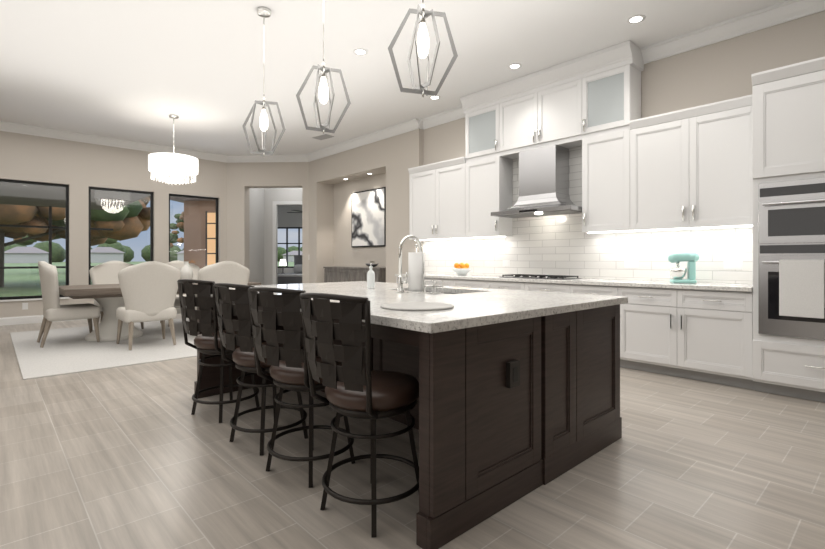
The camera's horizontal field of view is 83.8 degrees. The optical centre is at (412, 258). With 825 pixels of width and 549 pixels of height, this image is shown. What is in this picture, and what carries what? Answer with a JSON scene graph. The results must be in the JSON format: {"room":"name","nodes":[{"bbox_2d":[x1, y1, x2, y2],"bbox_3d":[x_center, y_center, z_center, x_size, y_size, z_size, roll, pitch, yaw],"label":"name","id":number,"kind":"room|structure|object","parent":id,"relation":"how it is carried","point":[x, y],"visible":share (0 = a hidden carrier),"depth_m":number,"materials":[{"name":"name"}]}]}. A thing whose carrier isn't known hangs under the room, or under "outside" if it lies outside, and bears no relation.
{"room":"kitchen","nodes":[
{"label":"kitchen","id":0,"kind":"room"},
{"bbox_2d":[278,259,290,273],"bbox_3d":[-4.486,0.587,15.930,0.500,1.160,0.470,0,0,2],"label":"table lamp","id":1,"kind":"object","parent":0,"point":[283,263],"visible":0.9,"depth_m":15.87,"materials":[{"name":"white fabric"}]},
{"bbox_2d":[0,0,787,154],"bbox_3d":[-2.106,-2.442,3.499,10.650,0.100,14.000,0,0,-43],"label":"ceiling","id":2,"kind":"structure","parent":0,"point":[137,70],"depth_m":5.41,"materials":[{"name":"white paint"}]},
{"bbox_2d":[148,114,197,184],"bbox_3d":[-3.987,-1.817,7.683,0.750,1.149,0.750,0,0,-43],"label":"chandelier","id":3,"kind":"object","parent":2,"relation":"hanging from","point":[173,165],"visible":1,"depth_m":7.48,"materials":[{"name":"white fabric"}]},
{"bbox_2d":[243,7,285,155],"bbox_3d":[-1.429,-1.689,4.424,0.353,1.404,0.353,0,0,-43],"label":"pendant light","id":4,"kind":"object","parent":2,"relation":"hanging from","point":[264,12],"visible":1,"depth_m":4.41,"materials":[{"name":"silver metal"}]},
{"bbox_2d":[310,133,336,139],"bbox_3d":[-1.747,-2.386,9.001,0.460,0.012,0.280,0,0,39],"label":"ceiling vent","id":5,"kind":"object","parent":2,"relation":"in","point":[324,136],"visible":0.96,"depth_m":8.96,"materials":[{"name":"grey metal"}]},
{"bbox_2d":[296,0,350,133],"bbox_3d":[-0.703,-1.689,3.637,0.349,1.404,0.368,0,0,-43],"label":"pendant light","id":6,"kind":"object","parent":2,"relation":"hanging from","point":[324,92],"visible":1,"depth_m":3.62,"materials":[{"name":"silver metal"}]},
{"bbox_2d":[388,0,457,97],"bbox_3d":[0.063,-1.689,2.807,0.332,1.404,0.362,0,0,-43],"label":"pendant light","id":7,"kind":"object","parent":2,"relation":"hanging from","point":[421,37],"visible":1,"depth_m":2.80,"materials":[{"name":"silver metal"}]},
{"bbox_2d":[0,314,824,548],"bbox_3d":[-2.106,1.168,3.499,10.650,0.001,14.000,0,0,-43],"label":"floor","id":8,"kind":"structure","parent":0,"point":[139,456],"depth_m":2.48,"materials":[{"name":"wood"}]},
{"bbox_2d":[10,318,196,379],"bbox_3d":[-3.679,1.161,7.083,3.700,0.011,3.800,0,0,-43],"label":"rug","id":9,"kind":"object","parent":8,"relation":"on","point":[62,351],"visible":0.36,"depth_m":5.81,"materials":[{"name":"fabric"}]},
{"bbox_2d":[37,261,99,347],"bbox_3d":[-4.772,0.592,6.380,0.662,1.126,0.750,0,0,-43],"label":"dining chair","id":10,"kind":"object","parent":9,"relation":"on","point":[54,309],"visible":0.98,"depth_m":6.09,"materials":[{"name":"fabric"}]},
{"bbox_2d":[89,261,143,328],"bbox_3d":[-4.841,0.592,7.576,0.750,1.126,0.662,0,0,-43],"label":"dining chair","id":11,"kind":"object","parent":9,"relation":"on","point":[106,272],"visible":0.29,"depth_m":7.63,"materials":[{"name":"fabric"}]},
{"bbox_2d":[116,261,180,349],"bbox_3d":[-3.585,0.592,6.215,0.750,1.126,0.662,0,0,-43],"label":"dining chair","id":12,"kind":"object","parent":9,"relation":"on","point":[149,289],"visible":1,"depth_m":5.99,"materials":[{"name":"fabric"}]},
{"bbox_2d":[59,281,260,341],"bbox_3d":[-3.879,0.774,7.204,2.630,0.762,1.150,0,0,-43],"label":"dining table","id":13,"kind":"object","parent":9,"relation":"on","point":[108,298],"visible":0.23,"depth_m":6.54,"materials":[{"name":"brown wood"}]},
{"bbox_2d":[180,262,192,282],"bbox_3d":[-3.647,0.216,7.418,0.200,0.350,0.200,0,0,-43],"label":"vase","id":14,"kind":"object","parent":13,"relation":"on","point":[186,271],"visible":0.69,"depth_m":7.36,"materials":[{"name":"white ceramic"}]},
{"bbox_2d":[160,261,199,326],"bbox_3d":[-4.128,0.592,8.234,0.750,1.126,0.662,0,0,-43],"label":"dining chair","id":15,"kind":"object","parent":9,"relation":"on","point":[180,264],"visible":0.08,"depth_m":8.42,"materials":[{"name":"fabric"}]},
{"bbox_2d":[195,261,249,309],"bbox_3d":[-2.873,0.592,6.873,0.750,1.126,0.662,0,0,-43],"label":"dining chair","id":16,"kind":"object","parent":9,"relation":"on","point":[231,272],"visible":0.35,"depth_m":6.62,"materials":[{"name":"fabric"}]},
{"bbox_2d":[177,279,259,422],"bbox_3d":[-1.437,0.656,3.463,0.561,1.025,0.516,0,0,-43],"label":"bar stool","id":17,"kind":"object","parent":8,"relation":"on","point":[207,341],"visible":0.75,"depth_m":3.29,"materials":[{"name":"brown metal"}]},
{"bbox_2d":[213,283,307,455],"bbox_3d":[-0.948,0.656,2.936,0.560,1.025,0.496,0,0,-43],"label":"bar stool","id":18,"kind":"object","parent":8,"relation":"on","point":[243,358],"visible":0.75,"depth_m":2.77,"materials":[{"name":"brown metal"}]},
{"bbox_2d":[248,287,354,487],"bbox_3d":[-0.587,0.656,2.543,0.561,1.025,0.514,0,0,-43],"label":"bar stool","id":19,"kind":"object","parent":8,"relation":"on","point":[287,362],"visible":0.67,"depth_m":2.37,"materials":[{"name":"brown metal"}]},
{"bbox_2d":[323,266,385,282],"bbox_3d":[-1.153,0.667,9.618,0.410,0.999,2.000,0,0,-43],"label":"console table","id":20,"kind":"object","parent":8,"relation":"on","point":[339,274],"visible":0.29,"depth_m":9.45,"materials":[{"name":"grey wood"}]},
{"bbox_2d":[299,293,418,536],"bbox_3d":[-0.210,0.656,2.136,0.559,1.025,0.492,0,0,-43],"label":"bar stool","id":21,"kind":"object","parent":8,"relation":"on","point":[353,389],"visible":0.98,"depth_m":1.97,"materials":[{"name":"brown metal"}]},
{"bbox_2d":[194,291,621,548],"bbox_3d":[-0.239,0.728,3.448,1.755,0.878,2.848,0,0,-43],"label":"kitchen island","id":22,"kind":"object","parent":8,"relation":"on","point":[504,414],"visible":0.46,"depth_m":2.21,"materials":[{"name":"brown wood"}]},
{"bbox_2d":[211,281,627,333],"bbox_3d":[-0.247,0.267,3.453,1.820,0.041,2.910,0,0,-43],"label":"island countertop","id":23,"kind":"structure","parent":22,"relation":"on","point":[474,307],"depth_m":2.67,"materials":[{"name":"stone"}]},
{"bbox_2d":[367,261,374,288],"bbox_3d":[-0.341,0.132,3.790,0.064,0.228,0.073,0,0,-43],"label":"soap bottle","id":24,"kind":"object","parent":23,"relation":"on","point":[370,279],"visible":1,"depth_m":3.77,"materials":[{"name":"white"}]},
{"bbox_2d":[396,235,421,291],"bbox_3d":[0.001,0.032,3.449,0.260,0.428,0.111,0,0,-43],"label":"faucet","id":25,"kind":"object","parent":23,"relation":"on","point":[401,282],"visible":0.88,"depth_m":3.39,"materials":[{"name":"silver metal"}]},
{"bbox_2d":[407,244,425,292],"bbox_3d":[0.030,0.067,3.381,0.140,0.357,0.140,0,0,-43],"label":"paper towel holder","id":26,"kind":"object","parent":23,"relation":"on","point":[416,271],"visible":0.98,"depth_m":3.33,"materials":[{"name":"white paper"}]},
{"bbox_2d":[380,302,453,310],"bbox_3d":[0.024,0.241,2.363,0.380,0.009,0.380,0,0,-43],"label":"placemat","id":27,"kind":"object","parent":23,"relation":"on","point":[417,306],"visible":1,"depth_m":2.32,"materials":[{"name":"grey"}]},
{"bbox_2d":[424,280,443,293],"bbox_3d":[0.152,0.199,3.270,0.088,0.093,0.108,0,0,-43],"label":"sink caddy","id":28,"kind":"object","parent":23,"relation":"on","point":[435,286],"visible":1,"depth_m":3.26,"materials":[{"name":"silver metal"}]},
{"bbox_2d":[396,277,455,286],"bbox_3d":[0.401,0.728,7.290,0.617,0.878,1.304,0,0,-43],"label":"base cabinet","id":29,"kind":"object","parent":8,"relation":"on","point":[446,282],"depth_m":6.83,"materials":[{"name":"grey wood"}]},
{"bbox_2d":[456,279,487,287],"bbox_3d":[0.986,0.728,6.656,0.617,0.878,0.687,0,0,-43],"label":"base cabinet","id":30,"kind":"object","parent":8,"relation":"on","point":[459,282],"depth_m":6.37,"materials":[{"name":"grey wood"}]},
{"bbox_2d":[488,281,523,290],"bbox_3d":[1.402,0.728,6.206,0.617,0.878,0.672,0,0,-43],"label":"base cabinet","id":31,"kind":"object","parent":8,"relation":"on","point":[507,285],"depth_m":5.96,"materials":[{"name":"grey wood"}]},
{"bbox_2d":[524,282,575,293],"bbox_3d":[1.857,0.728,5.713,0.617,0.878,0.671,0,0,-43],"label":"base cabinet","id":32,"kind":"object","parent":8,"relation":"on","point":[528,286],"depth_m":5.49,"materials":[{"name":"grey wood"}]},
{"bbox_2d":[576,284,623,367],"bbox_3d":[2.249,0.728,5.288,0.617,0.878,0.616,0,0,-43],"label":"base cabinet","id":33,"kind":"object","parent":8,"relation":"on","point":[580,289],"depth_m":4.95,"materials":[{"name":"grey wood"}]},
{"bbox_2d":[624,286,754,389],"bbox_3d":[2.790,0.728,4.702,0.617,0.878,1.245,0,0,-43],"label":"base cabinet","id":34,"kind":"object","parent":8,"relation":"on","point":[702,335],"depth_m":4.40,"materials":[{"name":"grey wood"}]},
{"bbox_2d":[395,273,752,291],"bbox_3d":[1.574,0.267,5.997,0.647,0.040,4.795,0,0,-43],"label":"countertop","id":35,"kind":"structure","parent":34,"relation":"on","point":[697,285],"depth_m":5.05,"materials":[{"name":"stone"}]},
{"bbox_2d":[452,263,471,274],"bbox_3d":[0.747,0.149,6.976,0.300,0.192,0.300,0,0,-43],"label":"fruit bowl","id":36,"kind":"object","parent":35,"relation":"on","point":[461,269],"visible":1,"depth_m":6.89,"materials":[{"name":"white ceramic"}]},
{"bbox_2d":[502,274,581,279],"bbox_3d":[1.641,0.229,5.971,0.430,0.035,0.950,0,0,-43],"label":"cooktop","id":37,"kind":"object","parent":35,"relation":"in","point":[560,277],"visible":1,"depth_m":5.89,"materials":[{"name":"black metal"}]},
{"bbox_2d":[668,252,698,282],"bbox_3d":[2.780,0.087,4.721,0.222,0.315,0.260,0,0,-43],"label":"stand mixer","id":38,"kind":"object","parent":35,"relation":"on","point":[677,273],"visible":1,"depth_m":4.68,"materials":[{"name":"teal metal"}]},
{"bbox_2d":[751,56,824,401],"bbox_3d":[3.478,-0.217,3.876,0.726,2.769,0.900,0,0,-43],"label":"tall cabinet","id":39,"kind":"object","parent":8,"relation":"on","point":[788,159],"visible":1,"depth_m":3.84,"materials":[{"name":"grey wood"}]},
{"bbox_2d":[779,260,824,318],"bbox_3d":[3.144,0.237,3.718,0.042,0.462,0.280,0,0,-43],"label":"towel","id":40,"kind":"object","parent":39,"relation":"hanging from","point":[801,288],"visible":1,"depth_m":3.70,"materials":[{"name":"white fabric"}]},
{"bbox_2d":[0,11,824,317],"bbox_3d":[-2.167,-0.612,6.765,15.391,3.560,19.282,0,0,-43],"label":"wall","id":41,"kind":"structure","parent":0,"point":[712,73],"depth_m":8.86,"materials":[{"name":"beige paint"}]},
{"bbox_2d":[22,303,27,309],"bbox_3d":[-6.962,0.848,8.267,0.080,0.120,0.006,0,0,-43],"label":"electrical outlet plate","id":42,"kind":"object","parent":41,"relation":"attached to","point":[24,305],"depth_m":8.26,"materials":[{"name":"white plastic"}]},
{"bbox_2d":[0,297,69,301],"bbox_3d":[-5.938,0.733,9.325,3.920,0.030,0.220,0,0,-43],"label":"trim","id":43,"kind":"structure","parent":41,"relation":"attached to","point":[28,299],"depth_m":8.26,"materials":[{"name":"white wood"}]},
{"bbox_2d":[0,314,100,325],"bbox_3d":[-7.473,1.097,7.789,8.580,0.139,0.016,0,0,-43],"label":"baseboard","id":44,"kind":"structure","parent":41,"relation":"attached to","point":[20,320],"depth_m":8.23,"materials":[{"name":"white wood"}]},
{"bbox_2d":[278,227,301,267],"bbox_3d":[-4.248,-0.407,16.375,1.300,1.450,0.060,0,0,2],"label":"bedroom window","id":45,"kind":"structure","parent":41,"relation":"in","point":[287,228],"depth_m":16.35,"materials":[{"name":"black metal"}]},
{"bbox_2d":[351,187,385,247],"bbox_3d":[-0.932,-0.852,9.678,0.039,1.200,1.170,0,0,-43],"label":"framed artwork","id":46,"kind":"object","parent":41,"relation":"attached to","point":[368,218],"visible":0.89,"depth_m":9.64,"materials":[{"name":"white paper"}]},
{"bbox_2d":[0,0,824,162],"bbox_3d":[-2.255,-2.317,3.218,10.130,0.149,13.868,0,0,-43],"label":"crown molding","id":47,"kind":"structure","parent":41,"relation":"attached to","point":[775,14],"depth_m":7.72,"materials":[{"name":"white wood"}]},
{"bbox_2d":[408,157,467,239],"bbox_3d":[0.504,-0.922,7.385,0.316,1.200,1.305,0,0,-43],"label":"upper cabinet","id":48,"kind":"object","parent":41,"relation":"attached to","point":[438,192],"depth_m":7.25,"materials":[{"name":"white wood"}]},
{"bbox_2d":[468,156,511,238],"bbox_3d":[1.089,-0.877,6.751,0.316,1.110,0.686,0,0,-43],"label":"upper cabinet","id":49,"kind":"object","parent":41,"relation":"attached to","point":[489,181],"depth_m":6.55,"materials":[{"name":"white wood"}]},
{"bbox_2d":[503,260,509,265],"bbox_3d":[1.362,0.063,6.686,0.005,0.090,0.120,0,0,-43],"label":"electrical outlet plate","id":50,"kind":"object","parent":41,"relation":"attached to","point":[505,262],"depth_m":6.68,"materials":[{"name":"white plastic"}]},
{"bbox_2d":[491,144,581,217],"bbox_3d":[1.650,-1.004,5.979,0.538,0.851,1.170,0,0,-43],"label":"range hood","id":51,"kind":"object","parent":41,"relation":"attached to","point":[543,181],"visible":0.94,"depth_m":5.88,"materials":[{"name":"silver metal"}]},
{"bbox_2d":[460,40,643,163],"bbox_3d":[1.684,-1.911,6.050,0.392,0.958,2.450,0,0,-43],"label":"upper cabinet","id":52,"kind":"object","parent":41,"relation":"attached to","point":[598,93],"depth_m":5.73,"materials":[{"name":"white wood"}]},
{"bbox_2d":[423,146,752,283],"bbox_3d":[1.809,-0.608,6.214,0.011,1.708,4.795,0,0,-43],"label":"backsplash","id":53,"kind":"structure","parent":41,"relation":"attached to","point":[564,244],"depth_m":5.85,"materials":[{"name":"tile"}]},
{"bbox_2d":[580,128,635,233],"bbox_3d":[2.355,-0.877,5.379,0.316,1.110,0.626,0,0,-43],"label":"upper cabinet","id":54,"kind":"object","parent":41,"relation":"attached to","point":[608,162],"depth_m":5.27,"materials":[{"name":"white wood"}]},
{"bbox_2d":[624,261,638,267],"bbox_3d":[2.562,0.063,5.385,0.005,0.090,0.160,0,0,-43],"label":"electrical outlet plate","id":55,"kind":"object","parent":41,"relation":"attached to","point":[627,264],"depth_m":5.38,"materials":[{"name":"white plastic"}]},
{"bbox_2d":[632,95,752,231],"bbox_3d":[2.895,-0.922,4.793,0.316,1.200,1.235,0,0,-43],"label":"upper cabinet","id":56,"kind":"object","parent":41,"relation":"attached to","point":[688,168],"depth_m":4.61,"materials":[{"name":"white wood"}]},
{"bbox_2d":[724,261,742,269],"bbox_3d":[3.240,0.063,4.650,0.005,0.090,0.160,0,0,-43],"label":"electrical outlet plate","id":57,"kind":"object","parent":41,"relation":"attached to","point":[733,265],"depth_m":4.65,"materials":[{"name":"white plastic"}]},
{"label":"floor","id":58,"kind":"structure","parent":0,"visible":0},
{"bbox_2d":[278,255,301,283],"bbox_3d":[-3.174,0.517,15.079,2.050,1.299,2.205,0,0,2],"label":"bed","id":59,"kind":"object","parent":58,"relation":"on","point":[295,277],"visible":0.17,"depth_m":14.01,"materials":[{"name":"grey fabric"}]},
{"label":"outside","id":60,"kind":"structure","parent":0,"visible":0},
{"bbox_2d":[0,261,293,296],"bbox_3d":[-60.467,1.228,80.273,460.000,0.001,320.000,0,0,-43],"label":"ground","id":61,"kind":"structure","parent":60,"point":[21,280],"depth_m":28.95,"materials":[{"name":"green plant"}]},
{"bbox_2d":[13,235,117,245],"bbox_3d":[-30.035,-3.451,40.413,10.673,9.400,10.324,0,0,-43],"label":"tree","id":62,"kind":"object","parent":61,"relation":"on","point":[108,241],"depth_m":38.81,"materials":[{"name":"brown plant"}]},
{"bbox_2d":[0,182,149,268],"bbox_3d":[-10.973,-0.282,7.910,10.600,3.000,4.490,0,0,-43],"label":"lanai","id":63,"kind":"object","parent":61,"relation":"on","point":[16,197],"depth_m":10.51,"materials":[{"name":"grey paint"}]},
{"bbox_2d":[0,196,149,286],"bbox_3d":[-18.361,-3.820,19.860,13.683,10.137,14.120,0,0,-43],"label":"tree","id":64,"kind":"object","parent":61,"relation":"on","point":[101,236],"depth_m":19.65,"materials":[{"name":"brown plant"}]},
{"bbox_2d":[4,241,301,262],"bbox_3d":[-88.756,-1.667,190.490,539.863,13.223,59.475,0,0,-43],"label":"houses","id":65,"kind":"structure","parent":61,"relation":"on","point":[292,252],"depth_m":166.12,"materials":[{"name":"beige paint"}]},
{"bbox_2d":[170,211,183,247],"bbox_3d":[-30.669,-3.026,67.139,10.519,8.550,10.370,0,0,-43],"label":"tree","id":66,"kind":"object","parent":61,"relation":"on","point":[181,228],"depth_m":64.59,"materials":[{"name":"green plant"}]},
{"bbox_2d":[170,196,215,268],"bbox_3d":[-5.417,-0.457,13.568,3.482,3.350,5.484,0,0,-43],"label":"wingwall","id":67,"kind":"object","parent":61,"relation":"on","point":[188,247],"depth_m":12.26,"materials":[{"name":"brown paint"}]}
]}

